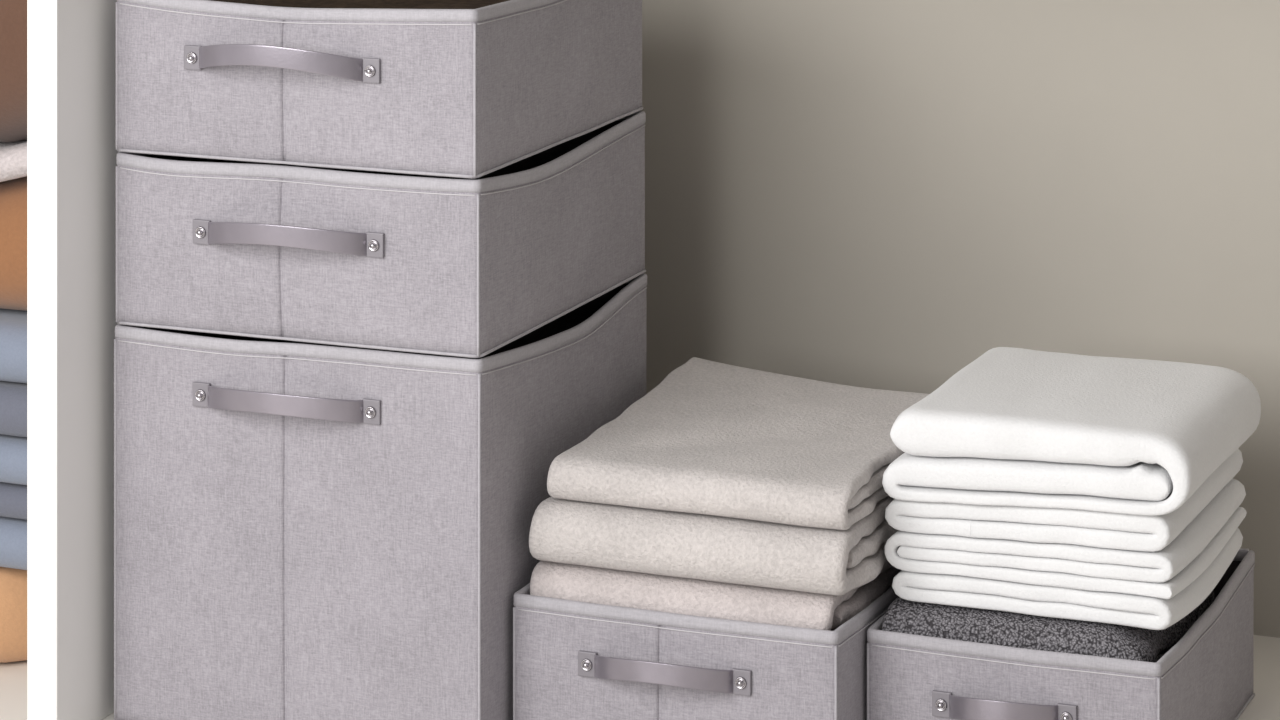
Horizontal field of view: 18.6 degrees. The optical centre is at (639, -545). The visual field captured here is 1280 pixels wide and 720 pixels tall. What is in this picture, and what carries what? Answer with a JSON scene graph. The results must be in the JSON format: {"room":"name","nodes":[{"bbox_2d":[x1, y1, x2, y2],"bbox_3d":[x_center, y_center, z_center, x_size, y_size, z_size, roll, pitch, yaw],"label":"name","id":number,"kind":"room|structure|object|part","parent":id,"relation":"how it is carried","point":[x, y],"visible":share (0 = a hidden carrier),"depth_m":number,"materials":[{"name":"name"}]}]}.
{"room":"closet","nodes":[
{"label":"closet","id":0,"kind":"room"},
{"bbox_2d":[27,0,117,719],"bbox_3d":[-0.359,0.608,3.443,0.028,0.860,0.655,0,0,22],"label":"wall partition","id":1,"kind":"structure","parent":0,"point":[72,152],"depth_m":3.16,"materials":[{"name":"white laminate"}]},
{"bbox_2d":[0,635,1279,719],"bbox_3d":[-0.124,1.053,2.361,4.400,0.030,2.485,0,0,22],"label":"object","id":2,"kind":"structure","parent":0,"point":[1265,705],"depth_m":3.29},
{"bbox_2d":[0,567,26,662],"bbox_3d":[-0.485,0.994,3.571,0.289,0.087,0.528,0,0,22],"label":"fleece","id":3,"kind":"object","parent":2,"relation":"on","point":[13,582],"visible":0.03,"depth_m":3.33},
{"bbox_2d":[0,516,26,569],"bbox_3d":[-0.522,0.929,3.477,0.288,0.043,0.325,0,0,22],"label":"sweater","id":4,"kind":"object","parent":3,"relation":"on","point":[13,531],"visible":0.03,"depth_m":3.31,"materials":[{"name":"fabric"}]},
{"bbox_2d":[0,482,26,519],"bbox_3d":[-0.521,0.891,3.480,0.289,0.031,0.321,0,0,22],"label":"sweater","id":5,"kind":"object","parent":4,"relation":"on","point":[13,497],"visible":0.02,"depth_m":3.32,"materials":[{"name":"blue fabric"}]},
{"bbox_2d":[0,434,26,484],"bbox_3d":[-0.523,0.856,3.476,0.289,0.039,0.329,0,0,22],"label":"sweater","id":6,"kind":"object","parent":5,"relation":"on","point":[13,449],"visible":0.03,"depth_m":3.31,"materials":[{"name":"fabric"}]},
{"bbox_2d":[0,381,26,436],"bbox_3d":[-0.522,0.815,3.478,0.288,0.044,0.325,0,0,22],"label":"sweater","id":7,"kind":"object","parent":6,"relation":"on","point":[13,395],"visible":0.02,"depth_m":3.31,"materials":[{"name":"grey fabric"}]},
{"bbox_2d":[0,309,26,382],"bbox_3d":[-0.521,0.766,3.479,0.287,0.052,0.321,0,0,22],"label":"sweater","id":8,"kind":"object","parent":7,"relation":"on","point":[13,323],"visible":0.08,"depth_m":3.32,"materials":[{"name":"fabric"}]},
{"bbox_2d":[0,176,26,310],"bbox_3d":[-0.520,0.674,3.483,0.287,0.133,0.314,0,0,22],"label":"folded blanket","id":9,"kind":"object","parent":8,"relation":"on","point":[13,193],"visible":0.09,"depth_m":3.33,"materials":[{"name":"orange fabric"}]},
{"bbox_2d":[0,139,26,181],"bbox_3d":[-0.522,0.603,3.478,0.290,0.048,0.324,0,0,22],"label":"scarf","id":10,"kind":"object","parent":9,"relation":"on","point":[13,155],"visible":0.04,"depth_m":3.31,"materials":[{"name":"white fabric"}]},
{"bbox_2d":[0,0,26,141],"bbox_3d":[-0.521,0.497,3.479,0.287,0.205,0.322,0,0,22],"label":"blanket","id":11,"kind":"object","parent":10,"relation":"on","point":[13,13],"visible":0.11,"depth_m":3.32,"materials":[{"name":"brown fabric"}]},
{"bbox_2d":[114,273,646,719],"bbox_3d":[-0.217,0.875,3.281,0.335,0.326,0.391,0,0,22],"label":"storage bin","id":12,"kind":"object","parent":2,"relation":"on","point":[303,530],"visible":0.82,"depth_m":3.13,"materials":[{"name":"grey fabric"}]},
{"bbox_3d":[-0.290,0.758,3.117,0.140,0.024,0.031,0,0,22],"label":"handle","id":13,"kind":"part","parent":12,"relation":"part of","materials":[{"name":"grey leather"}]},
{"bbox_2d":[116,111,645,357],"bbox_3d":[-0.218,0.641,3.281,0.332,0.140,0.393,0,0,22],"label":"storage bin","id":14,"kind":"object","parent":12,"relation":"on","point":[427,264],"visible":0.8,"depth_m":3.14,"materials":[{"name":"grey fabric"}]},
{"bbox_3d":[-0.289,0.624,3.115,0.143,0.026,0.032,0,0,22],"label":"handle","id":15,"kind":"part","parent":14,"relation":"part of","materials":[{"name":"grey leather"}]},
{"bbox_2d":[116,0,642,178],"bbox_3d":[-0.219,0.503,3.280,0.329,0.133,0.395,0,0,22],"label":"storage bin","id":16,"kind":"object","parent":14,"relation":"on","point":[459,93],"visible":1,"depth_m":3.14,"materials":[{"name":"grey fabric"}]},
{"bbox_3d":[-0.294,0.483,3.117,0.147,0.029,0.035,0,0,22],"label":"handle","id":17,"kind":"part","parent":16,"relation":"part of","materials":[{"name":"grey leather"}]},
{"bbox_2d":[211,0,509,8],"bbox_3d":[-0.213,0.494,3.295,0.311,0.090,0.333,0,0,22],"label":"throw","id":18,"kind":"object","parent":16,"relation":"in","point":[377,4],"visible":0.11,"depth_m":3.21,"materials":[{"name":"black fabric"}]},
{"bbox_2d":[513,583,897,719],"bbox_3d":[0.082,0.973,3.199,0.277,0.130,0.364,0,0,22],"label":"storage bin","id":19,"kind":"object","parent":2,"relation":"on","point":[573,660],"visible":0.58,"depth_m":3.06,"materials":[{"name":"grey fabric"}]},
{"bbox_3d":[0.013,0.951,3.046,0.117,0.026,0.029,0,0,22],"label":"handle","id":20,"kind":"part","parent":19,"relation":"part of","materials":[{"name":"grey leather"}]},
{"bbox_2d":[530,561,901,630],"bbox_3d":[0.087,0.913,3.212,0.261,0.052,0.309,0,0,22],"label":"folded blanket","id":21,"kind":"object","parent":19,"relation":"in","point":[679,595],"visible":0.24,"depth_m":3.08,"materials":[{"name":"beige fabric"}]},
{"bbox_2d":[529,496,897,594],"bbox_3d":[0.095,0.862,3.211,0.273,0.051,0.325,0,0,22],"label":"folded blanket","id":22,"kind":"object","parent":21,"relation":"on","point":[617,537],"visible":0.42,"depth_m":3.07,"materials":[{"name":"beige fabric"}]},
{"bbox_2d":[547,357,928,529],"bbox_3d":[0.103,0.812,3.220,0.258,0.050,0.332,0,0,22],"label":"folded blanket","id":23,"kind":"object","parent":22,"relation":"on","point":[714,438],"visible":0.81,"depth_m":3.14,"materials":[{"name":"beige fabric"}]},
{"bbox_2d":[867,548,1254,719],"bbox_3d":[0.342,0.977,3.153,0.240,0.122,0.347,0,0,22],"label":"storage bin","id":24,"kind":"object","parent":2,"relation":"on","point":[1207,674],"visible":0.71,"depth_m":3.04,"materials":[{"name":"grey fabric"}]},
{"bbox_3d":[0.277,0.968,3.006,0.088,0.025,0.026,0,0,22],"label":"handle","id":25,"kind":"part","parent":24,"relation":"part of","materials":[{"name":"grey leather"}]},
{"bbox_2d":[882,589,1214,662],"bbox_3d":[0.338,0.941,3.156,0.215,0.071,0.274,0,0,22],"label":"bath towel","id":26,"kind":"object","parent":24,"relation":"in","point":[995,627],"visible":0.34,"depth_m":3.04,"materials":[{"name":"grey fabric"}]},
{"bbox_2d":[892,528,1242,629],"bbox_3d":[0.351,0.894,3.150,0.233,0.028,0.246,0,0,22],"label":"sheet","id":27,"kind":"object","parent":26,"relation":"on","point":[1153,613],"visible":0.3,"depth_m":3.04,"materials":[{"name":"white fabric"}]},
{"bbox_2d":[885,479,1246,598],"bbox_3d":[0.350,0.864,3.156,0.238,0.036,0.253,0,0,22],"label":"sheet","id":28,"kind":"object","parent":27,"relation":"on","point":[1164,573],"visible":0.5,"depth_m":3.05,"materials":[{"name":"white fabric"}]},
{"bbox_2d":[885,449,1242,551],"bbox_3d":[0.348,0.833,3.159,0.232,0.034,0.258,0,0,22],"label":"sheet","id":29,"kind":"object","parent":28,"relation":"on","point":[1146,533],"visible":0.38,"depth_m":3.04,"materials":[{"name":"white fabric"}]},
{"bbox_2d":[882,347,1260,515],"bbox_3d":[0.353,0.787,3.151,0.250,0.074,0.256,0,0,22],"label":"duvet","id":30,"kind":"object","parent":29,"relation":"on","point":[1021,427],"visible":1,"depth_m":3.06,"materials":[{"name":"white fabric"}]},
{"bbox_2d":[640,0,1279,637],"bbox_3d":[0.352,0.553,3.536,4.400,1.030,0.050,0,0,22],"label":"wall","id":31,"kind":"structure","parent":0,"point":[893,195],"depth_m":3.53,"materials":[{"name":"beige paint"}]}
]}

